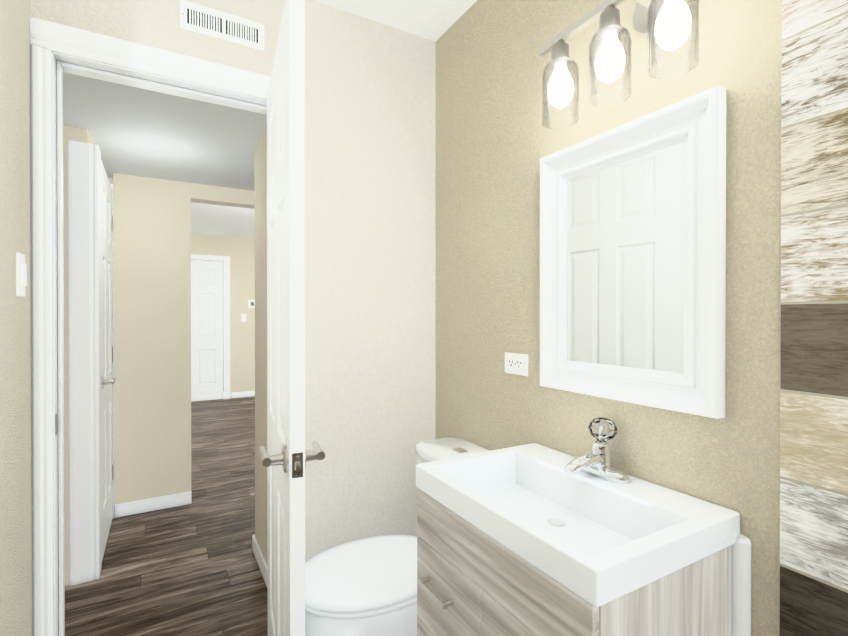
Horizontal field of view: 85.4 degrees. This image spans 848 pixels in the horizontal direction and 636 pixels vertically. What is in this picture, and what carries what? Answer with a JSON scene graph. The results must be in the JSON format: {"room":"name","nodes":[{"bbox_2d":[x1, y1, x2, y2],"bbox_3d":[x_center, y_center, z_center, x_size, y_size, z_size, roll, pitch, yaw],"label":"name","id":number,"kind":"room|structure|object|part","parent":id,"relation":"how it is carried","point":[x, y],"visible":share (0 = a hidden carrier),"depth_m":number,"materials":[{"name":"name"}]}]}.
{"room":"bathroom","nodes":[
{"label":"bathroom","id":0,"kind":"room"},
{"bbox_2d":[0,0,92,635],"bbox_3d":[-1.058,0.012,1.119,0.137,2.460,4.040,0,0,-30],"label":"wall","id":1,"kind":"structure","parent":0,"point":[15,450],"depth_m":1.22,"materials":[{"name":"beige paint"}]},
{"bbox_2d":[16,252,26,296],"bbox_3d":[-1.079,-0.113,1.233,0.013,0.116,0.072,0,0,-30],"label":"switch plate","id":2,"kind":"object","parent":1,"relation":"attached to","point":[21,275],"visible":0.98,"depth_m":1.22,"materials":[{"name":"white plastic"}]},
{"bbox_2d":[30,45,57,635],"bbox_3d":[-1.156,0.218,1.409,0.052,2.046,0.134,0,0,-30],"label":"door frame","id":3,"kind":"structure","parent":1,"relation":"attached to","point":[41,330],"depth_m":1.36,"materials":[{"name":"white wood"}]},
{"bbox_2d":[55,414,57,434],"bbox_3d":[-1.118,0.326,1.398,0.002,0.060,0.026,0,0,-30],"label":"strike plate","id":4,"kind":"object","parent":1,"relation":"attached to","point":[56,423],"visible":1,"depth_m":1.39,"materials":[{"name":"grey metal"}]},
{"bbox_2d":[56,61,64,635],"bbox_3d":[-1.133,0.226,1.432,0.011,2.030,0.035,0,0,-30],"label":"door frame","id":5,"kind":"object","parent":1,"relation":"attached to","point":[60,351],"visible":0.9,"depth_m":1.42,"materials":[{"name":"white wood"}]},
{"bbox_2d":[67,140,101,585],"bbox_3d":[-1.612,0.212,2.186,0.115,2.050,0.115,0,0,-30],"label":"door frame","id":6,"kind":"structure","parent":1,"relation":"attached to","point":[83,349],"depth_m":2.14,"materials":[{"name":"white wood"}]},
{"bbox_2d":[101,161,112,560],"bbox_3d":[-1.765,0.218,2.527,0.034,2.020,0.620,0,0,-30],"label":"door leaf","id":7,"kind":"structure","parent":1,"relation":"in","point":[106,329],"depth_m":2.51,"materials":[{"name":"white paint"}]},
{"bbox_2d":[101,377,115,387],"bbox_3d":[-1.619,0.328,2.360,0.052,0.060,0.135,0,0,-30],"label":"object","id":8,"kind":"structure","parent":7,"relation":"attached to","point":[106,382],"depth_m":2.32,"materials":[{"name":"silver metal"}]},
{"bbox_2d":[113,173,190,504],"bbox_3d":[-1.752,0.174,2.981,0.424,2.120,0.120,0,0,-30],"label":"wall","id":9,"kind":"structure","parent":0,"point":[152,333],"depth_m":2.92,"materials":[{"name":"beige paint"}]},
{"bbox_2d":[111,184,113,518],"bbox_3d":[-1.923,0.209,2.806,0.046,2.050,0.014,0,0,-30],"label":"door frame","id":10,"kind":"structure","parent":9,"relation":"attached to","point":[113,354],"depth_m":2.81,"materials":[{"name":"white wood"}]},
{"bbox_2d":[114,491,191,517],"bbox_3d":[-1.720,1.191,2.929,0.424,0.085,0.012,0,0,-30],"label":"baseboard","id":11,"kind":"structure","parent":9,"relation":"attached to","point":[150,504],"depth_m":2.92,"materials":[{"name":"white wood"}]},
{"bbox_2d":[63,72,266,190],"bbox_3d":[-0.696,-0.935,2.697,4.800,0.100,1.655,0,0,-30],"label":"ceiling","id":12,"kind":"structure","parent":0,"point":[136,131],"depth_m":2.19,"materials":[{"name":"white paint"}]},
{"bbox_2d":[65,397,267,635],"bbox_3d":[-1.092,1.282,3.399,4.800,0.100,8.020,0,0,-30],"label":"floor","id":13,"kind":"structure","parent":0,"point":[193,569],"depth_m":2.33,"materials":[{"name":"brown wood"}]},
{"bbox_2d":[305,437,490,635],"bbox_3d":[-0.081,0.861,1.551,0.714,0.758,0.386,0,0,-30],"label":"toilet","id":14,"kind":"object","parent":13,"relation":"on","point":[364,587],"visible":0.52,"depth_m":1.39,"materials":[{"name":"white ceramic"}]},
{"bbox_3d":[-0.165,0.842,1.503,0.508,0.020,0.380,0,0,-30],"label":"seat","id":15,"kind":"part","parent":14,"relation":"part of","materials":[{"name":"plastic"}]},
{"bbox_3d":[-0.167,0.816,1.501,0.516,0.031,0.386,0,0,-30],"label":"lid","id":16,"kind":"part","parent":14,"relation":"part of","materials":[{"name":"plastic"}]},
{"bbox_3d":[0.133,0.695,1.673,0.205,0.340,0.370,0,0,-30],"label":"tank","id":17,"kind":"part","parent":14,"relation":"part of","materials":[{"name":"white ceramic"}]},
{"bbox_3d":[0.133,0.505,1.672,0.221,0.039,0.386,0,0,-30],"label":"tank lid","id":18,"kind":"part","parent":14,"relation":"part of","materials":[{"name":"white ceramic"}]},
{"bbox_3d":[0.130,0.484,1.670,0.040,0.004,0.056,0,0,-30],"label":"tank knob","id":19,"kind":"part","parent":14,"relation":"part of","materials":[{"name":"silver metal"}]},
{"bbox_2d":[416,417,750,635],"bbox_3d":[0.314,0.753,1.108,0.476,0.979,0.634,0,0,-30],"label":"bathroom vanity","id":20,"kind":"object","parent":13,"relation":"on","point":[533,539],"visible":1,"depth_m":0.98,"materials":[{"name":"beige wood"}]},
{"bbox_3d":[0.026,0.694,1.162,0.030,0.013,0.130,0,0,-30],"label":"handle","id":21,"kind":"part","parent":20,"relation":"part of","materials":[{"name":"silver metal"}]},
{"bbox_3d":[0.060,0.873,1.151,0.017,0.529,0.289,0,0,-30],"label":"door","id":22,"kind":"part","parent":20,"relation":"part of","materials":[{"name":"beige wood"}]},
{"bbox_3d":[0.209,0.874,0.891,0.017,0.529,0.303,0,0,-30],"label":"door","id":23,"kind":"part","parent":20,"relation":"part of","materials":[{"name":"beige wood"}]},
{"bbox_2d":[564,417,629,483],"bbox_3d":[0.428,0.336,1.183,0.161,0.147,0.160,0,0,-30],"label":"faucet","id":24,"kind":"object","parent":20,"relation":"on","point":[595,466],"depth_m":1.18,"materials":[{"name":"silver metal"}]},
{"bbox_2d":[108,178,254,238],"bbox_3d":[-2.098,-1.246,5.140,4.800,0.100,3.980,0,0,-30],"label":"ceiling","id":25,"kind":"structure","parent":0,"point":[216,220],"depth_m":5.69,"materials":[{"name":"white paint"}]},
{"bbox_2d":[191,183,253,208],"bbox_3d":[-0.282,-0.840,3.820,2.966,0.100,0.120,0,0,-30],"label":"wall","id":26,"kind":"structure","parent":0,"point":[218,195],"depth_m":3.13,"materials":[{"name":"beige paint"}]},
{"bbox_2d":[191,234,254,401],"bbox_3d":[-3.063,-0.084,6.828,4.800,2.600,0.100,0,0,-30],"label":"wall","id":27,"kind":"structure","parent":0,"point":[239,252],"depth_m":6.93,"materials":[{"name":"beige paint"}]},
{"bbox_2d":[191,260,222,400],"bbox_3d":[-3.308,0.192,6.613,0.760,2.030,0.028,0,0,-30],"label":"door leaf","id":28,"kind":"structure","parent":27,"relation":"in","point":[206,330],"depth_m":6.68,"materials":[{"name":"white paint"}]},
{"bbox_2d":[191,254,229,390],"bbox_3d":[-3.268,0.157,6.634,0.860,2.120,0.034,0,0,-30],"label":"door frame","id":29,"kind":"structure","parent":27,"relation":"attached to","point":[226,323],"depth_m":6.81,"materials":[{"name":"white wood"}]},
{"bbox_3d":[-3.307,-0.866,6.607,0.770,0.075,0.034,0,0,-30],"label":"top casing","id":30,"kind":"part","parent":29,"relation":"part of","materials":[{"name":"white wood"}]},
{"bbox_2d":[223,390,229,399],"bbox_3d":[-2.925,1.151,6.813,0.100,0.130,0.006,0,0,-30],"label":"plinth","id":31,"kind":"object","parent":27,"relation":"attached to","point":[226,394],"visible":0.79,"depth_m":6.81,"materials":[{"name":"white wood"}]},
{"bbox_2d":[230,391,254,398],"bbox_3d":[-1.925,1.168,7.422,2.240,0.090,0.012,0,0,-30],"label":"baseboard","id":32,"kind":"structure","parent":27,"relation":"attached to","point":[242,394],"depth_m":6.95,"materials":[{"name":"white wood"}]},
{"bbox_2d":[241,314,245,321],"bbox_3d":[-2.729,0.005,6.959,0.070,0.120,0.006,0,0,-30],"label":"switch plate","id":33,"kind":"object","parent":27,"relation":"attached to","point":[243,316],"depth_m":6.95,"materials":[{"name":"white plastic"}]},
{"bbox_2d":[248,300,254,307],"bbox_3d":[-2.603,-0.205,7.029,0.160,0.120,0.008,0,0,-30],"label":"thermostat","id":34,"kind":"object","parent":27,"relation":"attached to","point":[251,303],"depth_m":7.01,"materials":[{"name":"white plastic"}]},
{"bbox_2d":[47,0,435,562],"bbox_3d":[-0.565,0.009,1.757,1.354,2.460,0.115,0,0,-30],"label":"wall","id":35,"kind":"structure","parent":0,"point":[370,99],"depth_m":1.86,"materials":[{"name":"beige paint"}]},
{"bbox_2d":[30,17,270,114],"bbox_3d":[-0.846,-0.828,1.591,0.801,0.098,0.149,0,0,-30],"label":"trim","id":36,"kind":"structure","parent":35,"relation":"attached to","point":[81,52],"depth_m":1.50,"materials":[{"name":"white wood"}]},
{"bbox_2d":[180,0,263,50],"bbox_3d":[-0.698,-1.016,1.603,0.270,0.095,0.010,0,0,-30],"label":"air vent","id":37,"kind":"object","parent":35,"relation":"in","point":[200,19],"visible":1,"depth_m":1.60,"materials":[{"name":"white metal"}]},
{"bbox_2d":[258,0,324,635],"bbox_3d":[-0.426,0.222,1.379,0.155,2.022,0.642,0,0,-23],"label":"door leaf","id":38,"kind":"structure","parent":35,"relation":"in","point":[286,338],"depth_m":1.13,"materials":[{"name":"white paint"}]},
{"bbox_3d":[-0.383,0.349,1.161,0.060,0.066,0.148,0,0,-23],"label":"door handle","id":39,"kind":"part","parent":38,"relation":"part of","materials":[{"name":"silver metal"}]},
{"bbox_2d":[292,452,302,477],"bbox_3d":[-0.298,0.349,1.084,0.025,0.058,0.002,0,0,-23],"label":"door latch plate","id":40,"kind":"object","parent":38,"relation":"attached to","point":[294,460],"visible":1,"depth_m":1.08,"materials":[{"name":"grey metal"}]},
{"bbox_2d":[295,455,300,475],"bbox_3d":[-0.297,0.349,1.080,0.014,0.048,0.008,0,0,-23],"label":"latch bolt","id":41,"kind":"object","parent":38,"relation":"attached to","point":[297,465],"visible":1,"depth_m":1.08,"materials":[{"name":"silver metal"}]},
{"bbox_3d":[-0.296,0.349,1.198,0.060,0.066,0.148,0,0,-23],"label":"door handle","id":42,"kind":"part","parent":38,"relation":"part of","materials":[{"name":"silver metal"}]},
{"bbox_2d":[254,128,266,561],"bbox_3d":[-0.675,0.177,2.155,0.110,2.120,0.685,0,0,-30],"label":"wall","id":43,"kind":"structure","parent":0,"point":[260,180],"depth_m":2.27,"materials":[{"name":"beige paint"}]},
{"bbox_2d":[253,536,266,585],"bbox_3d":[-0.728,1.195,2.129,0.012,0.085,0.685,0,0,-30],"label":"baseboard","id":44,"kind":"structure","parent":43,"relation":"attached to","point":[260,558],"depth_m":2.24,"materials":[{"name":"white wood"}]},
{"bbox_2d":[316,0,476,41],"bbox_3d":[-0.015,-1.266,0.757,1.590,0.100,2.385,0,0,-30],"label":"ceiling","id":45,"kind":"structure","parent":0,"point":[434,20],"depth_m":1.84,"materials":[{"name":"white paint"}]},
{"bbox_2d":[435,0,847,635],"bbox_3d":[0.627,0.012,1.132,0.108,2.460,2.385,0,0,-30],"label":"wall","id":46,"kind":"structure","parent":0,"point":[496,140],"depth_m":0.99,"materials":[{"name":"beige paint"}]},
{"bbox_2d":[505,352,527,375],"bbox_3d":[0.315,0.160,1.575,0.008,0.072,0.116,0,0,-30],"label":"electrical outlet plate","id":47,"kind":"object","parent":46,"relation":"attached to","point":[516,363],"visible":1,"depth_m":1.57,"materials":[{"name":"white plastic"}]},
{"bbox_2d":[538,0,699,128],"bbox_3d":[0.479,-0.673,1.129,0.163,0.284,0.470,0,0,-30],"label":"sconce","id":48,"kind":"object","parent":46,"relation":"attached to","point":[670,25],"visible":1,"depth_m":1.09,"materials":[{"name":"glass"}]},
{"bbox_2d":[549,39,571,69],"bbox_3d":[0.372,-0.719,1.250,0.060,0.060,0.060,0,0,-30],"label":"socket","id":49,"kind":"object","parent":48,"relation":"attached to","point":[560,49],"depth_m":1.23,"materials":[{"name":"silver metal"}]},
{"bbox_3d":[0.372,-0.630,1.250,0.068,0.118,0.068,0,0,-30],"label":"bulb","id":50,"kind":"part","parent":48,"relation":"part of","materials":[{"name":"white glass"}]},
{"bbox_3d":[0.372,-0.612,1.250,0.098,0.162,0.098,0,0,-30],"label":"lamp shade","id":51,"kind":"part","parent":48,"relation":"part of","materials":[{"name":"clear glass"}]},
{"bbox_2d":[597,5,621,36],"bbox_3d":[0.451,-0.718,1.113,0.060,0.060,0.060,0,0,-30],"label":"socket","id":52,"kind":"object","parent":48,"relation":"attached to","point":[609,16],"depth_m":1.09,"materials":[{"name":"silver metal"}]},
{"bbox_3d":[0.451,-0.611,1.113,0.098,0.162,0.098,0,0,-30],"label":"lamp shade","id":53,"kind":"part","parent":48,"relation":"part of","materials":[{"name":"clear glass"}]},
{"bbox_3d":[0.451,-0.629,1.113,0.068,0.118,0.068,0,0,-30],"label":"bulb","id":54,"kind":"part","parent":48,"relation":"part of","materials":[{"name":"white glass"}]},
{"bbox_3d":[0.529,-0.629,0.976,0.068,0.118,0.068,0,0,-30],"label":"bulb","id":55,"kind":"part","parent":48,"relation":"part of","materials":[{"name":"white glass"}]},
{"bbox_3d":[0.529,-0.611,0.976,0.098,0.162,0.098,0,0,-30],"label":"lamp shade","id":56,"kind":"part","parent":48,"relation":"part of","materials":[{"name":"clear glass"}]},
{"bbox_2d":[540,85,725,418],"bbox_3d":[0.505,-0.139,1.213,0.036,0.710,0.528,0,0,-30],"label":"mirror","id":57,"kind":"object","parent":46,"relation":"attached to","point":[633,261],"visible":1,"depth_m":1.16,"materials":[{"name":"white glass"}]},
{"bbox_3d":[0.518,-0.139,1.220,0.006,0.546,0.364,0,0,-30],"label":"glass","id":58,"kind":"part","parent":57,"relation":"part of","materials":[{"name":"white"}]}
]}

